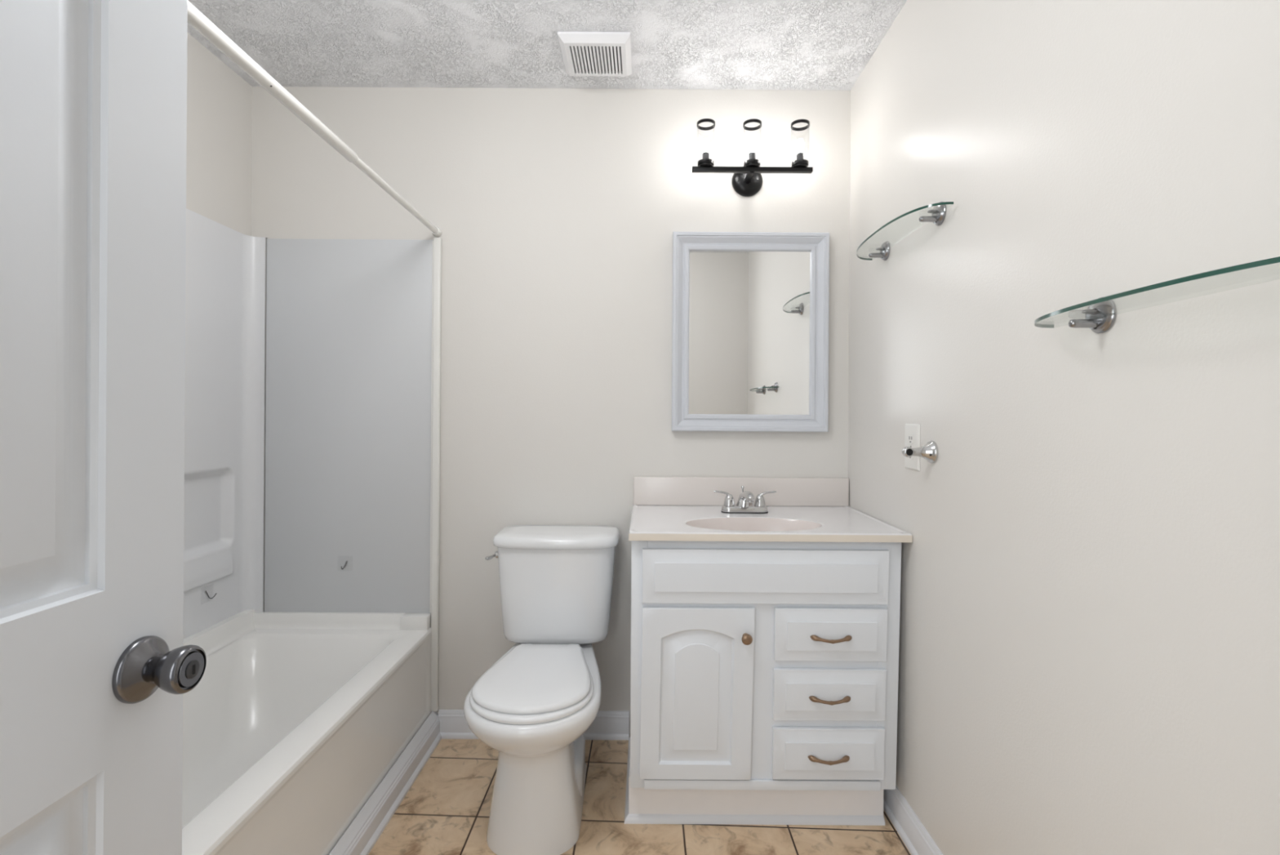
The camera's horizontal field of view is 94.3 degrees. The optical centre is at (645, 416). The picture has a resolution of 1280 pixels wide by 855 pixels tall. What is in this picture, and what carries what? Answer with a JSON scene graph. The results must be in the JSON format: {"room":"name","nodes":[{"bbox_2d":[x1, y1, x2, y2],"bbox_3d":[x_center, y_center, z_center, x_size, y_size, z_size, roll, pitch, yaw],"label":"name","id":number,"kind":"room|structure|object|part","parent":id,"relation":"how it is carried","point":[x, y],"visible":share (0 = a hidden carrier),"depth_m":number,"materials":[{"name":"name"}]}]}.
{"room":"bathroom","nodes":[
{"label":"bathroom","id":0,"kind":"room"},
{"bbox_2d":[186,31,252,235],"bbox_3d":[-1.497,-0.022,1.025,0.100,2.370,2.290,0,0,0],"label":"wall","id":1,"kind":"structure","parent":0,"point":[220,101],"depth_m":2.00,"materials":[{"name":"white paint"}]},
{"bbox_2d":[183,208,433,639],"bbox_3d":[-1.123,0.033,1.352,0.701,1.364,1.634,0,0,0],"label":"tub surround","id":2,"kind":"object","parent":1,"relation":"attached to","point":[348,373],"visible":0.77,"depth_m":2.16,"materials":[{"name":"white plastic"}]},
{"bbox_3d":[-1.430,0.030,1.352,0.087,1.364,1.634,0,0,0],"label":"panel","id":3,"kind":"part","parent":2,"relation":"part of","materials":[{"name":"white plastic"}]},
{"bbox_3d":[-1.081,0.035,2.165,0.608,1.359,0.010,0,0,0],"label":"panel","id":4,"kind":"part","parent":2,"relation":"part of","materials":[{"name":"white plastic"}]},
{"bbox_2d":[186,0,906,90],"bbox_3d":[-0.344,-1.239,1.075,2.389,0.080,2.390,0,0,0],"label":"ceiling","id":5,"kind":"structure","parent":0,"point":[824,45],"depth_m":1.89,"materials":[{"name":"white paint"}]},
{"bbox_2d":[557,31,631,76],"bbox_3d":[-0.161,-1.185,1.955,0.227,0.026,0.214,0,0,0],"label":"ceiling vent","id":6,"kind":"object","parent":5,"relation":"in","point":[584,51],"visible":1,"depth_m":1.92,"materials":[{"name":"white plastic"}]},
{"bbox_2d":[568,46,623,74],"bbox_3d":[-0.160,-1.177,1.956,0.169,0.010,0.152,0,0,0],"label":"grille","id":7,"kind":"object","parent":6,"relation":"attached to","point":[580,59],"depth_m":1.96,"materials":[{"name":"white plastic"}]},
{"bbox_2d":[251,86,850,737],"bbox_3d":[-0.352,-0.014,2.220,2.389,2.370,0.100,0,0,0],"label":"wall","id":8,"kind":"structure","parent":0,"point":[557,211],"depth_m":2.17,"materials":[{"name":"white paint"}]},
{"bbox_2d":[186,0,441,236],"bbox_3d":[-0.761,-0.672,1.350,0.033,0.033,1.638,0,0,0],"label":"shower rod","id":9,"kind":"object","parent":8,"relation":"attached to","point":[197,20],"visible":1,"depth_m":1.23,"materials":[{"name":"white metal"}]},
{"bbox_2d":[431,237,441,711],"bbox_3d":[-0.762,0.210,2.159,0.026,1.719,0.021,0,0,0],"label":"trim","id":10,"kind":"structure","parent":8,"relation":"attached to","point":[437,288],"depth_m":2.15,"materials":[{"name":"white ceramic"}]},
{"bbox_2d":[438,709,629,739],"bbox_3d":[-0.407,1.122,2.160,0.696,0.096,0.020,0,0,0],"label":"baseboard","id":11,"kind":"structure","parent":8,"relation":"attached to","point":[606,724],"depth_m":2.16,"materials":[{"name":"white paint"}]},
{"bbox_2d":[633,475,848,506],"bbox_3d":[0.347,0.273,2.160,0.781,0.103,0.020,0,0,0],"label":"backsplash","id":12,"kind":"structure","parent":8,"relation":"attached to","point":[647,490],"depth_m":2.15,"materials":[{"name":"stone"}]},
{"bbox_2d":[671,231,829,431],"bbox_3d":[0.379,-0.304,2.151,0.563,0.718,0.038,0,0,0],"label":"framed mirror","id":13,"kind":"object","parent":8,"relation":"attached to","point":[750,310],"visible":1,"depth_m":2.16,"materials":[{"name":"white paint"}]},
{"bbox_2d":[688,250,810,414],"bbox_3d":[0.379,-0.304,2.165,0.453,0.608,0.008,0,0,0],"label":"mirror glass","id":14,"kind":"object","parent":13,"relation":"attached to","point":[749,311],"depth_m":2.16,"materials":[{"name":"silver mirror"}]},
{"bbox_2d":[691,118,813,196],"bbox_3d":[0.366,-0.903,2.087,0.412,0.202,0.166,0,0,0],"label":"vanity light","id":15,"kind":"object","parent":8,"relation":"attached to","point":[747,180],"visible":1,"depth_m":2.03,"materials":[{"name":"black metal"}]},
{"bbox_3d":[0.207,-0.928,2.035,0.029,0.048,0.029,0,0,0],"label":"bulb","id":16,"kind":"part","parent":15,"relation":"part of","materials":[{"name":"white glass"}]},
{"bbox_3d":[0.367,-0.849,2.091,0.024,0.032,0.121,0,0,2],"label":"arm","id":17,"kind":"part","parent":15,"relation":"part of","materials":[{"name":"black metal"}]},
{"bbox_3d":[0.366,-0.927,2.035,0.029,0.048,0.029,0,0,0],"label":"bulb","id":18,"kind":"part","parent":15,"relation":"part of","materials":[{"name":"white glass"}]},
{"bbox_3d":[0.530,-0.926,2.035,0.029,0.048,0.029,0,0,0],"label":"bulb","id":19,"kind":"part","parent":15,"relation":"part of","materials":[{"name":"white glass"}]},
{"bbox_2d":[368,738,911,854],"bbox_3d":[-0.360,1.201,0.635,2.389,0.060,3.270,0,0,0],"label":"floor","id":20,"kind":"structure","parent":0,"point":[446,810],"depth_m":1.69,"materials":[{"name":"beige tile"}]},
{"bbox_2d":[182,608,431,854],"bbox_3d":[-1.113,0.933,1.351,0.675,0.465,1.632,0,0,0],"label":"bathtub","id":21,"kind":"object","parent":20,"relation":"on","point":[292,722],"visible":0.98,"depth_m":1.81,"materials":[{"name":"white plastic"}]},
{"bbox_2d":[328,711,441,854],"bbox_3d":[-0.755,1.117,1.350,0.032,0.102,1.640,0,0,0],"label":"baseboard","id":22,"kind":"structure","parent":21,"relation":"attached to","point":[364,831],"depth_m":1.75,"materials":[{"name":"white paint"}]},
{"bbox_2d":[463,524,619,854],"bbox_3d":[-0.308,0.781,1.810,0.428,0.779,0.706,0,0,0],"label":"toilet","id":23,"kind":"object","parent":20,"relation":"on","point":[535,705],"visible":1,"depth_m":1.68,"materials":[{"name":"white ceramic"}]},
{"bbox_3d":[-0.502,0.462,1.954,0.022,0.024,0.091,0,0,12],"label":"flush lever","id":24,"kind":"part","parent":23,"relation":"part of","materials":[{"name":"silver metal"}]},
{"bbox_3d":[-0.311,0.739,1.698,0.320,0.019,0.427,0,0,0],"label":"lid","id":25,"kind":"part","parent":23,"relation":"part of","materials":[{"name":"white plastic"}]},
{"bbox_3d":[-0.311,0.757,1.693,0.334,0.018,0.450,0,0,0],"label":"seat","id":26,"kind":"part","parent":23,"relation":"part of","materials":[{"name":"white plastic"}]},
{"bbox_3d":[-0.301,0.592,2.043,0.395,0.323,0.228,0,0,0],"label":"tank","id":27,"kind":"part","parent":23,"relation":"part of","materials":[{"name":"white ceramic"}]},
{"bbox_3d":[-0.300,0.411,2.038,0.418,0.038,0.250,0,0,0],"label":"tank lid","id":28,"kind":"part","parent":23,"relation":"part of","materials":[{"name":"white ceramic"}]},
{"bbox_2d":[624,540,901,825],"bbox_3d":[0.329,0.761,1.884,0.776,0.829,0.524,0,0,0],"label":"vanity cabinet","id":29,"kind":"object","parent":20,"relation":"on","point":[764,689],"visible":0.97,"depth_m":1.65,"materials":[{"name":"white paint"}]},
{"bbox_3d":[0.144,0.774,1.661,0.321,0.478,0.014,0,0,0],"label":"cabinet door","id":30,"kind":"part","parent":29,"relation":"part of","materials":[{"name":"white paint"}]},
{"bbox_3d":[0.279,0.613,1.638,0.030,0.030,0.032,0,0,0],"label":"knob","id":31,"kind":"part","parent":29,"relation":"part of","materials":[{"name":"brown metal"}]},
{"bbox_3d":[0.314,1.165,1.928,0.752,0.020,0.438,0,0,0],"label":"shoe moulding","id":32,"kind":"part","parent":29,"relation":"part of","materials":[{"name":"white paint"}]},
{"bbox_3d":[0.328,1.032,1.664,0.662,0.026,0.008,0,0,0],"label":"rail","id":33,"kind":"part","parent":29,"relation":"part of","materials":[{"name":"white paint"}]},
{"bbox_3d":[0.336,0.448,1.656,0.690,0.151,0.022,0,0,0],"label":"false drawer","id":34,"kind":"part","parent":29,"relation":"part of","materials":[{"name":"white paint"}]},
{"bbox_2d":[628,475,912,542],"bbox_3d":[0.346,0.339,1.905,0.784,0.236,0.530,0,0,0],"label":"countertop","id":35,"kind":"structure","parent":29,"relation":"on","point":[688,508],"depth_m":1.96,"materials":[{"name":"stone"}]},
{"bbox_2d":[713,485,776,513],"bbox_3d":[0.336,0.281,2.004,0.156,0.087,0.151,0,0,44],"label":"faucet","id":36,"kind":"object","parent":35,"relation":"on","point":[744,504],"visible":1,"depth_m":1.99,"materials":[{"name":"silver metal"}]},
{"bbox_3d":[0.267,0.277,2.014,0.074,0.053,0.039,0,0,0],"label":"handle","id":37,"kind":"part","parent":36,"relation":"part of","materials":[{"name":"silver metal"}]},
{"bbox_3d":[0.336,0.277,1.970,0.060,0.060,0.138,0,0,0],"label":"spout","id":38,"kind":"part","parent":36,"relation":"part of","materials":[{"name":"silver metal"}]},
{"bbox_3d":[0.406,0.278,2.014,0.074,0.053,0.039,0,0,0],"label":"handle","id":39,"kind":"part","parent":36,"relation":"part of","materials":[{"name":"silver metal"}]},
{"bbox_3d":[0.511,0.942,1.656,0.314,0.142,0.023,0,0,0],"label":"drawer","id":40,"kind":"part","parent":29,"relation":"part of","materials":[{"name":"white paint"}]},
{"bbox_3d":[0.507,0.946,1.635,0.115,0.019,0.026,0,0,0],"label":"pull handle","id":41,"kind":"part","parent":29,"relation":"part of","materials":[{"name":"brown metal"}]},
{"bbox_3d":[0.515,0.778,1.656,0.315,0.142,0.023,0,0,0],"label":"drawer","id":42,"kind":"part","parent":29,"relation":"part of","materials":[{"name":"white paint"}]},
{"bbox_3d":[0.510,0.782,1.635,0.115,0.019,0.026,0,0,0],"label":"pull handle","id":43,"kind":"part","parent":29,"relation":"part of","materials":[{"name":"brown metal"}]},
{"bbox_3d":[0.518,0.610,1.656,0.316,0.146,0.023,0,0,0],"label":"drawer","id":44,"kind":"part","parent":29,"relation":"part of","materials":[{"name":"white paint"}]},
{"bbox_3d":[0.514,0.614,1.635,0.115,0.019,0.026,0,0,0],"label":"pull handle","id":45,"kind":"part","parent":29,"relation":"part of","materials":[{"name":"brown metal"}]},
{"bbox_2d":[848,0,1279,854],"bbox_3d":[0.792,-0.007,1.025,0.100,2.370,2.290,0,0,0],"label":"wall","id":46,"kind":"structure","parent":0,"point":[1089,642],"depth_m":1.01,"materials":[{"name":"white paint"}]},
{"bbox_2d":[856,201,953,260],"bbox_3d":[0.691,-0.511,1.668,0.108,0.058,0.508,0,0,0],"label":"glass shelf","id":47,"kind":"object","parent":46,"relation":"attached to","point":[939,212],"visible":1,"depth_m":1.50,"materials":[{"name":"teal"}]},
{"bbox_2d":[904,423,920,471],"bbox_3d":[0.737,0.084,1.643,0.008,0.127,0.086,0,0,0],"label":"power outlet","id":48,"kind":"object","parent":46,"relation":"attached to","point":[912,432],"visible":0.8,"depth_m":1.63,"materials":[{"name":"white plastic"}]},
{"bbox_2d":[907,433,913,444],"bbox_3d":[0.735,0.062,1.643,0.002,0.029,0.033,0,0,0],"label":"receptacle","id":49,"kind":"object","parent":48,"relation":"attached to","point":[910,436],"depth_m":1.64,"materials":[{"name":"white plastic"}]},
{"bbox_2d":[883,784,942,854],"bbox_3d":[0.725,1.130,1.085,0.020,0.096,2.170,0,0,0],"label":"baseboard","id":50,"kind":"structure","parent":46,"relation":"attached to","point":[912,831],"depth_m":1.63,"materials":[{"name":"white paint"}]},
{"bbox_2d":[902,440,938,463],"bbox_3d":[0.701,0.092,1.530,0.079,0.059,0.059,0,0,0],"label":"post","id":51,"kind":"object","parent":46,"relation":"attached to","point":[929,451],"visible":1,"depth_m":1.52,"materials":[{"name":"silver metal"}]},
{"bbox_2d":[902,446,914,457],"bbox_3d":[0.675,0.091,1.530,0.028,0.028,0.025,0,0,0],"label":"socket","id":52,"kind":"object","parent":51,"relation":"attached to","point":[908,451],"depth_m":1.52,"materials":[{"name":"silver"}]},
{"bbox_2d":[1034,256,1279,333],"bbox_3d":[0.688,-0.165,0.797,0.108,0.058,0.532,0,0,0],"label":"glass shelf","id":53,"kind":"object","parent":46,"relation":"attached to","point":[1100,315],"visible":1,"depth_m":0.94,"materials":[{"name":"teal"}]},
{"bbox_3d":[-0.352,-0.014,-0.060,2.189,2.370,0.120,0,0,0],"label":"wall","id":54,"kind":"structure","parent":0,"visible":0},
{"bbox_2d":[0,0,206,854],"bbox_3d":[-0.539,0.147,0.354,0.095,2.020,0.709,0,0,0],"label":"door","id":55,"kind":"structure","parent":54,"relation":"in","point":[96,669],"depth_m":0.60,"materials":[{"name":"white paint"}]},
{"bbox_3d":[-0.515,0.276,0.647,0.041,0.050,0.050,0,0,0],"label":"knob","id":56,"kind":"part","parent":55,"relation":"part of","materials":[{"name":"silver metal"}]}
]}

